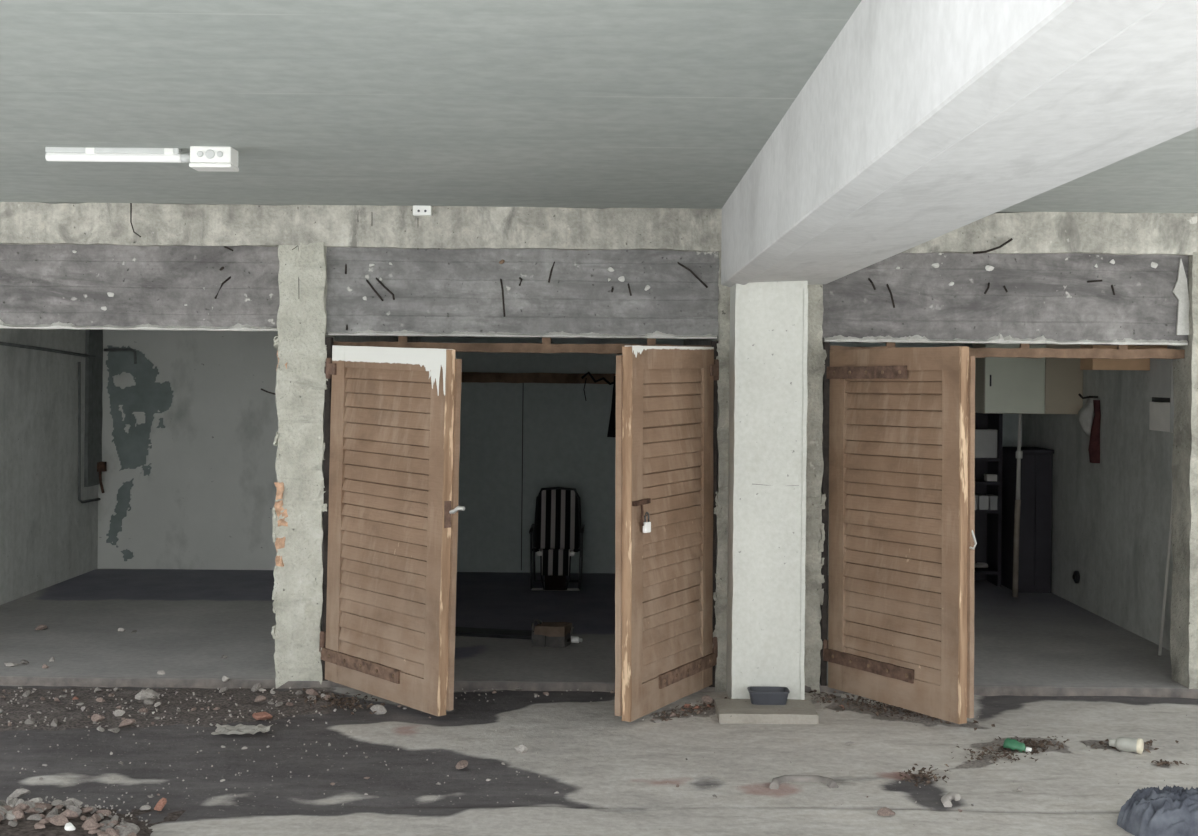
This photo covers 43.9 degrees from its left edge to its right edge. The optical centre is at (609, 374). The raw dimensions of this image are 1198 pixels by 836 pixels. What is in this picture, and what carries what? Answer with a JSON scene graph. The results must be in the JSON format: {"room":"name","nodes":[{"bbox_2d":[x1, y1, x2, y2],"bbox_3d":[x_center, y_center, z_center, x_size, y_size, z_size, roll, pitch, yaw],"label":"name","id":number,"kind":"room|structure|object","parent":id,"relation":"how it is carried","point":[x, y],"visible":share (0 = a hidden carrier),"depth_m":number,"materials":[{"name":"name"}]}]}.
{"room":"underground parking garage","nodes":[
{"label":"underground parking garage","id":0,"kind":"room"},
{"bbox_2d":[0,329,97,604],"bbox_3d":[-4.625,0.516,11.080,0.180,2.500,4.640,1,0,0],"label":"wall","id":1,"kind":"structure","parent":0,"point":[48,537],"depth_m":11.88,"materials":[{"name":"paint"}]},
{"bbox_2d":[0,342,95,357],"bbox_3d":[-4.508,-0.201,11.848,0.026,0.113,2.315,1,0,0],"label":"pipe","id":2,"kind":"object","parent":1,"relation":"attached to","point":[1,343],"visible":1,"depth_m":11.85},
{"bbox_2d":[78,362,99,502],"bbox_3d":[-4.515,0.500,12.897,0.024,1.220,0.539,1,0,0],"label":"conduit pipe","id":3,"kind":"object","parent":1,"relation":"attached to","point":[79,363],"visible":1,"depth_m":12.65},
{"bbox_2d":[92,362,92,454],"bbox_3d":[-4.513,0.341,13.016,0.024,0.908,0.194,1,0,0],"label":"conduit pipe","id":4,"kind":"object","parent":1,"relation":"attached to","point":[92,362],"visible":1,"depth_m":12.94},
{"bbox_2d":[84,330,102,486],"bbox_3d":[-4.522,0.171,13.018,0.046,1.594,0.362,1,0,0],"label":"pillar","id":5,"kind":"structure","parent":1,"relation":"attached to","point":[94,338],"depth_m":12.97,"materials":[{"name":"concrete"}]},
{"bbox_2d":[97,462,106,492],"bbox_3d":[-4.483,0.904,13.101,0.091,0.276,0.065,1,0,0],"label":"bracket","id":6,"kind":"object","parent":5,"relation":"attached to","point":[101,466],"visible":1,"depth_m":13.08,"materials":[{"name":"metal"}]},
{"bbox_2d":[271,241,333,686],"bbox_3d":[-1.774,0.528,8.639,0.334,2.592,0.319,1,0,0],"label":"pillar","id":7,"kind":"structure","parent":0,"point":[300,496],"depth_m":8.50,"materials":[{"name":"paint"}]},
{"bbox_2d":[334,336,420,341],"bbox_3d":[-1.778,0.543,10.980,0.185,2.500,4.440,1,0,0],"label":"wall","id":8,"kind":"structure","parent":0,"point":[336,338],"depth_m":10.51,"materials":[{"name":"paint"}]},
{"bbox_2d":[322,336,717,684],"bbox_3d":[-0.515,0.773,8.584,2.252,2.005,0.159,1,0,0],"label":"door frame","id":9,"kind":"structure","parent":8,"relation":"attached to","point":[546,346],"depth_m":8.60,"materials":[{"name":"brown wood"}]},
{"bbox_2d":[320,346,464,716],"bbox_3d":[-1.198,0.802,8.085,0.093,1.907,1.213,1,1,-43],"label":"door leaf","id":10,"kind":"structure","parent":9,"relation":"attached to","point":[389,635],"depth_m":8.02,"materials":[{"name":"brown wood"}]},
{"bbox_2d":[615,346,718,721],"bbox_3d":[0.347,0.807,8.046,0.109,1.939,1.108,1,0,31],"label":"door leaf","id":11,"kind":"structure","parent":9,"relation":"attached to","point":[666,648],"depth_m":7.94,"materials":[{"name":"brown wood"}]},
{"bbox_2d":[643,512,650,532],"bbox_3d":[0.191,0.760,7.687,0.022,0.108,0.052,1,0,32],"label":"padlock","id":12,"kind":"object","parent":11,"relation":"hanging from","point":[647,525],"visible":1,"depth_m":7.67,"materials":[{"name":"white metal"}]},
{"bbox_2d":[98,330,1021,575],"bbox_3d":[-0.440,0.556,13.299,8.190,2.500,0.202,1,0,0],"label":"wall","id":13,"kind":"structure","parent":0,"point":[189,429],"depth_m":13.20,"materials":[{"name":"paint"}]},
{"bbox_2d":[104,349,136,363],"bbox_3d":[-4.334,-0.167,13.170,0.293,0.137,0.026,1,0,0],"label":"pipe","id":14,"kind":"object","parent":13,"relation":"attached to","point":[132,350],"visible":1,"depth_m":13.16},
{"bbox_2d":[521,383,523,569],"bbox_3d":[-0.779,0.901,13.195,0.008,1.663,0.007,1,0,0],"label":"strip","id":15,"kind":"object","parent":13,"relation":"attached to","point":[523,383],"visible":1,"depth_m":13.19,"materials":[{"name":"black plastic"}]},
{"bbox_2d":[462,372,615,383],"bbox_3d":[-0.516,0.029,13.149,2.310,0.097,0.106,1,0,0],"label":"batten","id":16,"kind":"object","parent":13,"relation":"attached to","point":[467,377],"visible":0.5,"depth_m":13.10,"materials":[{"name":"brown wood"}]},
{"bbox_2d":[581,372,612,400],"bbox_3d":[-0.101,0.099,13.070,0.311,0.261,0.044,1,0,0],"label":"dangling cobweb","id":17,"kind":"object","parent":16,"relation":"hanging from","point":[587,373],"visible":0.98,"depth_m":13.06},
{"bbox_2d":[607,376,615,436],"bbox_3d":[0.051,0.280,13.075,0.149,0.544,0.030,1,0,0],"label":"hanging cloth","id":18,"kind":"object","parent":16,"relation":"hanging from","point":[612,422],"visible":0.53,"depth_m":13.06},
{"bbox_2d":[0,0,1197,213],"bbox_3d":[0.010,-1.081,8.200,11.200,0.250,10.600,1,0,0],"label":"ceiling","id":19,"kind":"structure","parent":0,"point":[643,104],"depth_m":5.21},
{"bbox_2d":[45,147,190,162],"bbox_3d":[-2.096,-0.946,6.400,0.653,0.061,0.050,1,0,0],"label":"tube light","id":20,"kind":"object","parent":19,"relation":"attached to","point":[53,154],"visible":0.91,"depth_m":6.38,"materials":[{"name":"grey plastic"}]},
{"bbox_2d":[189,146,238,171],"bbox_3d":[-1.699,-0.927,6.386,0.181,0.090,0.146,1,0,0],"label":"junction box","id":21,"kind":"object","parent":19,"relation":"attached to","point":[202,158],"visible":1,"depth_m":6.32,"materials":[{"name":"white plastic"}]},
{"bbox_2d":[0,202,1197,266],"bbox_3d":[0.007,-0.687,8.642,12.013,0.552,0.384,1,0,0],"label":"beam","id":22,"kind":"structure","parent":19,"relation":"attached to","point":[112,224],"depth_m":8.50,"materials":[{"name":"paint"}]},
{"bbox_2d":[0,244,279,330],"bbox_3d":[-3.926,-0.526,8.666,4.146,0.511,0.284,1,0,0],"label":"lintel","id":23,"kind":"object","parent":22,"relation":"attached to","point":[43,286],"visible":0.94,"depth_m":8.57,"materials":[{"name":"concrete"}]},
{"bbox_2d":[413,205,431,215],"bbox_3d":[-1.069,-0.936,8.482,0.104,0.056,0.060,1,0,0],"label":"box","id":24,"kind":"object","parent":22,"relation":"attached to","point":[418,210],"visible":1,"depth_m":8.46,"materials":[{"name":"white plastic"}]},
{"bbox_2d":[325,247,719,338],"bbox_3d":[-0.495,-0.483,8.660,2.328,0.532,0.289,1,0,0],"label":"lintel","id":25,"kind":"object","parent":22,"relation":"attached to","point":[381,291],"visible":0.93,"depth_m":8.56,"materials":[{"name":"concrete"}]},
{"bbox_2d":[822,252,1188,345],"bbox_3d":[2.279,-0.451,8.660,2.176,0.542,0.290,1,0,0],"label":"lintel","id":26,"kind":"object","parent":22,"relation":"attached to","point":[903,297],"visible":0.91,"depth_m":8.56,"materials":[{"name":"concrete"}]},
{"bbox_2d":[721,0,1197,286],"bbox_3d":[0.934,-0.717,5.000,0.597,0.460,7.000,1,0,0],"label":"ceiling beam","id":27,"kind":"structure","parent":19,"relation":"attached to","point":[922,121],"depth_m":3.36,"materials":[{"name":"concrete"}]},
{"bbox_2d":[0,569,1197,835],"bbox_3d":[-0.182,1.802,9.150,8.730,0.092,8.100,1,0,0],"label":"floor","id":28,"kind":"structure","parent":0,"point":[589,755],"depth_m":7.42,"materials":[{"name":"concrete"}]},
{"bbox_2d":[10,788,29,797],"bbox_3d":[-2.489,1.757,6.263,0.088,0.044,0.060,1,0,25],"label":"rubble stone","id":29,"kind":"object","parent":28,"relation":"on","point":[18,792],"visible":0.95,"depth_m":6.24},
{"bbox_2d":[25,718,34,723],"bbox_3d":[-2.947,1.758,7.557,0.051,0.028,0.031,1,0,18],"label":"rubble stone","id":30,"kind":"object","parent":28,"relation":"on","point":[29,720],"visible":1,"depth_m":7.55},
{"bbox_2d":[50,718,57,726],"bbox_3d":[-2.810,1.754,7.519,0.034,0.035,0.062,1,0,-19],"label":"rubble stone","id":31,"kind":"object","parent":28,"relation":"on","point":[54,722],"visible":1,"depth_m":7.50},
{"bbox_2d":[66,797,82,805],"bbox_3d":[-2.143,1.713,5.944,0.073,0.057,0.045,1,0,1],"label":"rubble stone","id":32,"kind":"object","parent":28,"relation":"on","point":[77,801],"visible":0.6,"depth_m":5.93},
{"bbox_2d":[0,804,185,835],"bbox_3d":[-2.246,1.741,5.570,1.000,0.110,1.120,1,0,0],"label":"rubble grit","id":33,"kind":"object","parent":28,"relation":"on","point":[24,827],"visible":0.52,"depth_m":5.64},
{"bbox_2d":[5,810,14,819],"bbox_3d":[-2.283,1.679,5.670,0.048,0.024,0.057,1,0,-20],"label":"rubble stone","id":34,"kind":"object","parent":33,"relation":"on","point":[9,815],"visible":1,"depth_m":5.66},
{"bbox_2d":[12,808,24,819],"bbox_3d":[-2.260,1.681,5.674,0.064,0.056,0.037,1,0,35],"label":"rubble stone","id":35,"kind":"object","parent":34,"relation":"on","point":[18,814],"visible":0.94,"depth_m":5.66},
{"bbox_2d":[8,820,17,826],"bbox_3d":[-2.236,1.678,5.575,0.032,0.020,0.050,1,0,21],"label":"rubble stone","id":36,"kind":"object","parent":33,"relation":"on","point":[10,822],"visible":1,"depth_m":5.56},
{"bbox_2d":[15,804,28,810],"bbox_3d":[-2.285,1.679,5.776,0.059,0.035,0.037,1,-2,7],"label":"rubble stone","id":37,"kind":"object","parent":33,"relation":"on","point":[23,807],"visible":0.72,"depth_m":5.76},
{"bbox_2d":[26,814,42,820],"bbox_3d":[-2.186,1.683,5.652,0.058,0.029,0.038,1,0,-8],"label":"rubble stone","id":38,"kind":"object","parent":33,"relation":"on","point":[34,817],"visible":1,"depth_m":5.64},
{"bbox_2d":[29,797,42,802],"bbox_3d":[-2.281,1.693,5.893,0.048,0.037,0.070,1,0,44],"label":"rubble stone","id":39,"kind":"object","parent":33,"relation":"on","point":[39,800],"visible":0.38,"depth_m":5.89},
{"bbox_2d":[34,823,44,828],"bbox_3d":[-2.129,1.684,5.555,0.034,0.018,0.042,1,0,-42],"label":"rubble stone","id":40,"kind":"object","parent":33,"relation":"on","point":[36,825],"visible":1,"depth_m":5.55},
{"bbox_2d":[34,803,51,810],"bbox_3d":[-2.229,1.691,5.835,0.081,0.029,0.061,1,0,-31],"label":"rubble stone","id":41,"kind":"object","parent":33,"relation":"on","point":[37,805],"visible":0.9,"depth_m":5.82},
{"bbox_2d":[49,815,68,825],"bbox_3d":[-2.077,1.681,5.608,0.047,0.042,0.076,1,0,43],"label":"rubble stone","id":42,"kind":"object","parent":33,"relation":"on","point":[56,820],"visible":1,"depth_m":5.59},
{"bbox_2d":[58,800,75,807],"bbox_3d":[-2.153,1.704,5.899,0.070,0.034,0.047,1,0,-7],"label":"rubble stone","id":43,"kind":"object","parent":33,"relation":"on","point":[64,803],"visible":0.7,"depth_m":5.88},
{"bbox_2d":[59,809,77,819],"bbox_3d":[-2.069,1.679,5.681,0.078,0.046,0.055,1,0,32],"label":"rubble stone","id":44,"kind":"object","parent":33,"relation":"on","point":[69,814],"visible":0.8,"depth_m":5.66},
{"bbox_2d":[64,822,75,830],"bbox_3d":[-2.028,1.707,5.589,0.041,0.042,0.048,1,0,0],"label":"chip","id":45,"kind":"object","parent":33,"relation":"on","point":[69,826],"visible":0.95,"depth_m":5.58,"materials":[{"name":"stone"}]},
{"bbox_2d":[68,805,82,816],"bbox_3d":[-2.079,1.692,5.777,0.049,0.042,0.080,1,0,-28],"label":"rubble stone","id":46,"kind":"object","parent":33,"relation":"on","point":[78,810],"visible":0.63,"depth_m":5.76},
{"bbox_2d":[82,807,92,813],"bbox_3d":[-2.045,1.702,5.821,0.045,0.022,0.025,1,0,-34],"label":"rubble stone","id":47,"kind":"object","parent":33,"relation":"on","point":[88,809],"visible":0.98,"depth_m":5.81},
{"bbox_2d":[82,817,98,828],"bbox_3d":[-1.962,1.696,5.622,0.072,0.036,0.044,1,0,37],"label":"rubble stone","id":48,"kind":"object","parent":33,"relation":"on","point":[91,821],"visible":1,"depth_m":5.62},
{"bbox_2d":[85,825,98,829],"bbox_3d":[-1.952,1.708,5.603,0.051,0.019,0.041,1,0,-13],"label":"rubble stone","id":49,"kind":"object","parent":33,"relation":"on","point":[96,826],"visible":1,"depth_m":5.59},
{"bbox_2d":[91,813,100,821],"bbox_3d":[-1.979,1.702,5.719,0.041,0.030,0.067,1,0,25],"label":"rubble stone","id":50,"kind":"object","parent":33,"relation":"on","point":[95,816],"visible":0.67,"depth_m":5.71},
{"bbox_2d":[97,831,109,835],"bbox_3d":[-1.886,1.719,5.557,0.056,0.023,0.048,1,0,-14],"label":"rubble stone","id":51,"kind":"object","parent":33,"relation":"on","point":[100,833],"visible":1,"depth_m":5.55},
{"bbox_2d":[96,810,112,815],"bbox_3d":[-1.982,1.716,5.828,0.067,0.027,0.036,1,0,29],"label":"rubble stone","id":52,"kind":"object","parent":33,"relation":"on","point":[107,812],"visible":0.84,"depth_m":5.82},
{"bbox_2d":[116,827,131,835],"bbox_3d":[-1.837,1.724,5.617,0.061,0.041,0.090,1,0,-19],"label":"rubble stone","id":53,"kind":"object","parent":33,"relation":"on","point":[123,831],"visible":0.89,"depth_m":5.59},
{"bbox_2d":[123,821,139,833],"bbox_3d":[-1.835,1.735,5.670,0.082,0.063,0.049,1,0,-15],"label":"rubble stone","id":54,"kind":"object","parent":33,"relation":"on","point":[133,826],"visible":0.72,"depth_m":5.67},
{"bbox_2d":[139,805,150,809],"bbox_3d":[-1.908,1.774,6.102,0.045,0.018,0.029,1,0,-5],"label":"rubble stone","id":55,"kind":"object","parent":33,"relation":"on","point":[145,807],"visible":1,"depth_m":6.10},
{"bbox_3d":[-2.364,1.706,5.914,0.061,0.029,0.095,9,3,-28],"label":"rubble stone","id":56,"kind":"object","parent":33,"relation":"on","visible":0},
{"bbox_2d":[10,796,18,805],"bbox_3d":[-2.365,1.694,5.898,0.038,0.042,0.072,1,0,-4],"label":"rubble stone","id":57,"kind":"object","parent":56,"relation":"on","point":[14,801],"visible":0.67,"depth_m":5.89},
{"label":"rubble stone","id":58,"kind":"object","parent":33,"relation":"on","visible":0},
{"bbox_2d":[21,801,34,811],"bbox_3d":[-2.275,1.687,5.815,0.061,0.037,0.095,1,0,-18],"label":"rubble stone","id":59,"kind":"object","parent":58,"relation":"on","point":[31,804],"visible":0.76,"depth_m":5.80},
{"bbox_2d":[91,713,104,721],"bbox_3d":[-2.634,1.766,7.650,0.080,0.059,0.049,1,0,20],"label":"rubble stone","id":60,"kind":"object","parent":28,"relation":"on","point":[97,717],"visible":0.95,"depth_m":7.63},
{"bbox_2d":[105,827,119,835],"bbox_3d":[-1.865,1.722,5.577,0.072,0.058,0.041,1,0,42],"label":"rubble stone","id":61,"kind":"object","parent":28,"relation":"on","point":[110,830],"visible":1,"depth_m":5.56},
{"bbox_2d":[113,708,125,716],"bbox_3d":[-2.563,1.766,7.765,0.064,0.055,0.039,1,0,-26],"label":"rubble stone","id":62,"kind":"object","parent":28,"relation":"on","point":[118,712],"visible":1,"depth_m":7.75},
{"bbox_2d":[119,719,135,726],"bbox_3d":[-2.440,1.759,7.527,0.079,0.043,0.044,1,0,4],"label":"rubble stone","id":63,"kind":"object","parent":28,"relation":"on","point":[126,722],"visible":1,"depth_m":7.51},
{"bbox_2d":[135,690,158,699],"bbox_3d":[-2.540,1.752,8.167,0.130,0.054,0.074,1,0,-21],"label":"rubble stone","id":64,"kind":"object","parent":28,"relation":"on","point":[143,694],"visible":0.93,"depth_m":8.14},
{"bbox_2d":[144,698,154,703],"bbox_3d":[-2.487,1.764,8.032,0.056,0.026,0.067,1,0,-22],"label":"rubble stone","id":65,"kind":"object","parent":28,"relation":"on","point":[147,700],"visible":1,"depth_m":8.02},
{"bbox_2d":[154,797,166,810],"bbox_3d":[-1.850,1.765,6.127,0.040,0.041,0.071,1,0,6],"label":"rubble stone","id":66,"kind":"object","parent":28,"relation":"on","point":[159,806],"visible":1,"depth_m":6.11,"materials":[{"name":"brick"}]},
{"bbox_2d":[211,724,272,734],"bbox_3d":[-1.833,1.763,7.424,0.289,0.022,0.189,1,0,-6],"label":"wrapper","id":67,"kind":"object","parent":28,"relation":"on","point":[240,728],"visible":1,"depth_m":7.42,"materials":[{"name":"paper"}]},
{"bbox_2d":[251,683,261,691],"bbox_3d":[-1.990,1.759,8.390,0.045,0.042,0.069,1,0,32],"label":"rubble stone","id":68,"kind":"object","parent":28,"relation":"on","point":[258,686],"visible":1,"depth_m":8.37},
{"bbox_2d":[254,696,266,701],"bbox_3d":[-1.904,1.762,8.101,0.068,0.034,0.037,1,0,-19],"label":"rubble stone","id":69,"kind":"object","parent":28,"relation":"on","point":[258,698],"visible":1,"depth_m":8.09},
{"bbox_2d":[252,712,273,719],"bbox_3d":[-1.800,1.764,7.692,0.081,0.040,0.113,1,0,-37],"label":"rubble stone","id":70,"kind":"object","parent":28,"relation":"on","point":[262,715],"visible":1,"depth_m":7.66,"materials":[{"name":"stone"}]},
{"bbox_2d":[306,689,317,695],"bbox_3d":[-1.664,1.769,8.297,0.068,0.034,0.050,1,0,33],"label":"rubble stone","id":71,"kind":"object","parent":28,"relation":"on","point":[309,691],"visible":0.99,"depth_m":8.29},
{"bbox_2d":[370,704,386,714],"bbox_3d":[-1.230,1.777,7.890,0.089,0.068,0.055,1,0,-39],"label":"rubble stone","id":72,"kind":"object","parent":28,"relation":"on","point":[379,708],"visible":1,"depth_m":7.88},
{"bbox_2d":[456,760,467,768],"bbox_3d":[-0.680,1.781,6.789,0.055,0.030,0.078,1,0,27],"label":"rubble stone","id":73,"kind":"object","parent":28,"relation":"on","point":[461,764],"visible":1,"depth_m":6.78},
{"bbox_2d":[455,627,532,639],"bbox_3d":[-0.975,1.740,10.077,0.986,0.026,0.223,1,0,13],"label":"plank","id":74,"kind":"object","parent":28,"relation":"on","point":[459,631],"visible":0.48,"depth_m":9.97,"materials":[{"name":"black wood"}]},
{"bbox_2d":[514,743,527,753],"bbox_3d":[-0.425,1.787,7.106,0.069,0.051,0.041,1,0,34],"label":"rubble stone","id":75,"kind":"object","parent":28,"relation":"on","point":[521,748],"visible":1,"depth_m":7.09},
{"bbox_2d":[531,618,573,647],"bbox_3d":[-0.365,1.673,9.678,0.276,0.180,0.188,1,0,14],"label":"tool bag","id":76,"kind":"object","parent":28,"relation":"on","point":[544,634],"visible":1,"depth_m":9.61,"materials":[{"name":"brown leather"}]},
{"bbox_2d":[529,487,584,590],"bbox_3d":[-0.439,1.349,12.309,0.448,0.809,0.597,1,0,0],"label":"folding chair","id":77,"kind":"object","parent":28,"relation":"on","point":[556,532],"visible":1,"depth_m":12.49,"materials":[{"name":"fabric"}]},
{"bbox_2d":[571,636,582,642],"bbox_3d":[-0.232,1.736,9.755,0.108,0.041,0.042,1,0,20],"label":"bottle","id":78,"kind":"object","parent":28,"relation":"on","point":[574,639],"visible":0.77,"depth_m":9.74,"materials":[{"name":"plastic"}]},
{"bbox_2d":[1,687,1186,829],"bbox_3d":[-0.118,1.752,7.258,6.521,0.103,2.770,1,0,-4],"label":"rubble","id":79,"kind":"object","parent":28,"relation":"on","point":[99,806],"visible":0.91,"depth_m":7.62,"materials":[{"name":"stone"}]},
{"bbox_2d":[702,695,713,703],"bbox_3d":[0.542,1.786,8.191,0.076,0.043,0.043,1,0,30],"label":"rubble stone","id":80,"kind":"object","parent":28,"relation":"on","point":[706,698],"visible":0.91,"depth_m":8.18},
{"bbox_2d":[272,688,1188,786],"bbox_3d":[0.508,1.796,7.922,4.804,0.031,1.825,1,0,25],"label":"litter","id":81,"kind":"object","parent":28,"relation":"on","point":[350,704],"visible":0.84,"depth_m":7.74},
{"bbox_2d":[714,698,818,723],"bbox_3d":[0.826,1.788,7.913,0.520,0.055,0.369,1,0,0],"label":"flat slab","id":82,"kind":"object","parent":28,"relation":"on","point":[728,711],"visible":0.93,"depth_m":7.77,"materials":[{"name":"concrete"}]},
{"bbox_2d":[747,686,789,704],"bbox_3d":[0.851,1.725,7.995,0.220,0.072,0.146,1,0,0],"label":"plastic tray","id":83,"kind":"object","parent":82,"relation":"on","point":[759,695],"visible":1,"depth_m":7.94,"materials":[{"name":"plastic"}]},
{"bbox_2d":[769,775,838,788],"bbox_3d":[0.850,1.804,6.579,0.305,0.042,0.150,1,0,0],"label":"shard","id":84,"kind":"object","parent":28,"relation":"on","point":[775,782],"visible":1,"depth_m":6.60},
{"bbox_2d":[877,806,894,815],"bbox_3d":[1.138,1.797,6.121,0.077,0.029,0.048,1,0,42],"label":"rubble stone","id":85,"kind":"object","parent":28,"relation":"on","point":[884,811],"visible":1,"depth_m":6.12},
{"bbox_2d":[941,792,960,806],"bbox_3d":[1.442,1.810,6.330,0.065,0.036,0.158,1,0,28],"label":"shard","id":86,"kind":"object","parent":28,"relation":"on","point":[946,799],"visible":1,"depth_m":6.34},
{"bbox_2d":[974,413,1002,585],"bbox_3d":[3.080,1.030,12.800,0.480,1.520,0.400,1,0,0],"label":"shelf rack","id":87,"kind":"object","parent":28,"relation":"on","point":[988,523],"visible":0.26,"depth_m":12.80,"materials":[{"name":"metal"}]},
{"bbox_2d":[974,495,977,509],"bbox_3d":[3.078,1.083,12.695,0.081,0.120,0.154,1,0,0],"label":"storage box","id":88,"kind":"object","parent":87,"relation":"on","point":[975,496],"visible":0.26,"depth_m":12.62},
{"bbox_2d":[974,562,987,567],"bbox_3d":[3.155,1.626,12.695,0.131,0.052,0.096,1,0,0],"label":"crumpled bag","id":89,"kind":"object","parent":87,"relation":"on","point":[978,564],"visible":0.93,"depth_m":12.67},
{"bbox_2d":[975,494,988,509],"bbox_3d":[3.171,1.083,12.695,0.081,0.120,0.154,1,0,0],"label":"storage box","id":90,"kind":"object","parent":87,"relation":"on","point":[982,500],"visible":0.84,"depth_m":12.62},
{"bbox_2d":[975,429,996,457],"bbox_3d":[3.150,0.583,12.740,0.280,0.240,0.240,1,0,0],"label":"monitor","id":91,"kind":"object","parent":87,"relation":"on","point":[985,439],"visible":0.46,"depth_m":12.62,"materials":[{"name":"plastic"}]},
{"bbox_2d":[984,474,996,480],"bbox_3d":[3.266,0.877,12.700,0.124,0.055,0.104,1,0,0],"label":"carton","id":92,"kind":"object","parent":87,"relation":"on","point":[987,477],"visible":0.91,"depth_m":12.65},
{"bbox_2d":[986,494,997,509],"bbox_3d":[3.256,1.084,12.695,0.064,0.120,0.154,1,0,0],"label":"storage box","id":93,"kind":"object","parent":87,"relation":"on","point":[992,500],"visible":0.83,"depth_m":12.62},
{"bbox_2d":[1012,414,1022,596],"bbox_3d":[3.253,1.047,11.865,0.055,1.495,0.316,1,0,11],"label":"pole","id":94,"kind":"object","parent":28,"relation":"on","point":[1019,454],"visible":0.96,"depth_m":11.88,"materials":[{"name":"metal"}]},
{"bbox_2d":[1003,737,1031,752],"bbox_3d":[1.970,1.790,7.190,0.136,0.063,0.069,1,0,28],"label":"bottle","id":95,"kind":"object","parent":28,"relation":"on","point":[1009,743],"visible":1,"depth_m":7.17,"materials":[{"name":"green plastic"}]},
{"bbox_2d":[1001,447,1053,592],"bbox_3d":[3.491,1.204,12.470,0.304,1.180,0.520,1,0,0],"label":"wardrobe","id":96,"kind":"object","parent":28,"relation":"on","point":[1035,531],"visible":0.79,"depth_m":12.22,"materials":[{"name":"wood"}]},
{"bbox_2d":[1109,736,1143,753],"bbox_3d":[2.498,1.788,7.202,0.156,0.071,0.072,1,0,30],"label":"bottle","id":97,"kind":"object","parent":28,"relation":"on","point":[1127,744],"visible":1,"depth_m":7.17,"materials":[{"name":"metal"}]},
{"bbox_2d":[1117,785,1197,835],"bbox_3d":[2.283,1.744,5.983,0.488,0.164,0.370,1,0,-8],"label":"plastic bag","id":98,"kind":"object","parent":28,"relation":"on","point":[1152,811],"visible":1,"depth_m":5.88,"materials":[{"name":"plastic"}]},
{"bbox_2d":[1158,495,1171,655],"bbox_3d":[3.581,1.079,9.531,0.136,1.432,0.028,1,0,-15],"label":"rod","id":99,"kind":"object","parent":28,"relation":"on","point":[1170,525],"visible":0.5,"depth_m":9.52,"materials":[{"name":"metal"}]},
{"bbox_2d":[684,339,714,344],"bbox_3d":[0.915,0.569,10.980,0.540,2.500,4.440,1,0,0],"label":"wall","id":100,"kind":"structure","parent":0,"point":[686,341],"depth_m":10.97,"materials":[{"name":"paint"}]},
{"bbox_2d":[820,342,1184,685],"bbox_3d":[2.265,0.799,8.585,2.103,2.005,0.160,1,0,0],"label":"door frame","id":101,"kind":"structure","parent":100,"relation":"attached to","point":[1122,351],"depth_m":8.60,"materials":[{"name":"brown wood"}]},
{"bbox_2d":[823,346,976,723],"bbox_3d":[1.532,0.818,8.045,0.086,1.935,1.178,1,0,-32],"label":"door leaf","id":102,"kind":"structure","parent":101,"relation":"attached to","point":[901,600],"depth_m":7.96,"materials":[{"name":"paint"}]},
{"bbox_2d":[726,281,807,698],"bbox_3d":[0.870,0.656,8.306,0.399,2.349,0.433,1,0,0],"label":"square column","id":103,"kind":"structure","parent":0,"point":[767,476],"depth_m":8.10,"materials":[{"name":"paint"}]},
{"bbox_2d":[713,247,827,686],"bbox_3d":[0.916,0.555,8.636,0.649,2.591,0.316,1,0,0],"label":"pillar","id":104,"kind":"structure","parent":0,"point":[816,354],"depth_m":8.50,"materials":[{"name":"concrete"}]},
{"bbox_2d":[1022,345,1173,650],"bbox_3d":[3.744,0.596,11.080,0.180,2.500,4.640,1,0,0],"label":"wall","id":105,"kind":"structure","parent":0,"point":[1111,516],"depth_m":10.77,"materials":[{"name":"paint"}]},
{"bbox_2d":[972,344,1082,413],"bbox_3d":[3.280,0.002,11.704,0.760,0.600,0.432,1,0,0],"label":"upper cabinet","id":106,"kind":"object","parent":105,"relation":"attached to","point":[1003,385],"visible":0.61,"depth_m":11.50,"materials":[{"name":"white wood"}]},
{"bbox_2d":[1072,571,1079,582],"bbox_3d":[3.626,1.573,11.585,0.038,0.098,0.100,1,0,0],"label":"wall outlet","id":107,"kind":"object","parent":105,"relation":"attached to","point":[1076,575],"visible":1,"depth_m":11.55,"materials":[{"name":"black plastic"}]},
{"bbox_2d":[1078,393,1097,398],"bbox_3d":[3.596,0.161,11.160,0.166,0.043,0.018,1,0,0],"label":"wall hook","id":108,"kind":"object","parent":105,"relation":"attached to","point":[1079,394],"visible":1,"depth_m":11.15,"materials":[{"name":"metal"}]},
{"bbox_2d":[1078,398,1095,437],"bbox_3d":[3.591,0.324,11.220,0.126,0.302,0.118,1,0,0],"label":"hanging bag","id":109,"kind":"object","parent":108,"relation":"hanging from","point":[1086,413],"visible":0.91,"depth_m":11.18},
{"bbox_2d":[1088,400,1100,462],"bbox_3d":[3.615,0.422,11.120,0.077,0.471,0.091,1,0,0],"label":"rag","id":110,"kind":"object","parent":108,"relation":"hanging from","point":[1094,443],"visible":1,"depth_m":11.09,"materials":[{"name":"fabric"}]},
{"bbox_2d":[1080,345,1166,370],"bbox_3d":[3.416,-0.122,9.900,0.490,0.180,0.260,1,0,0],"label":"wooden shelf","id":111,"kind":"object","parent":105,"relation":"attached to","point":[1085,363],"visible":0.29,"depth_m":9.77,"materials":[{"name":"wood"}]},
{"bbox_2d":[1149,359,1173,431],"bbox_3d":[3.594,0.110,9.544,0.131,0.500,0.372,1,0,0],"label":"electrical box","id":112,"kind":"object","parent":105,"relation":"attached to","point":[1161,370],"visible":0.42,"depth_m":9.52,"materials":[{"name":"white plastic"}]},
{"bbox_2d":[1170,251,1197,693],"bbox_3d":[4.458,0.588,8.640,2.296,2.587,0.301,1,0,0],"label":"pillar","id":113,"kind":"structure","parent":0,"point":[1184,452],"depth_m":8.56,"materials":[{"name":"concrete"}]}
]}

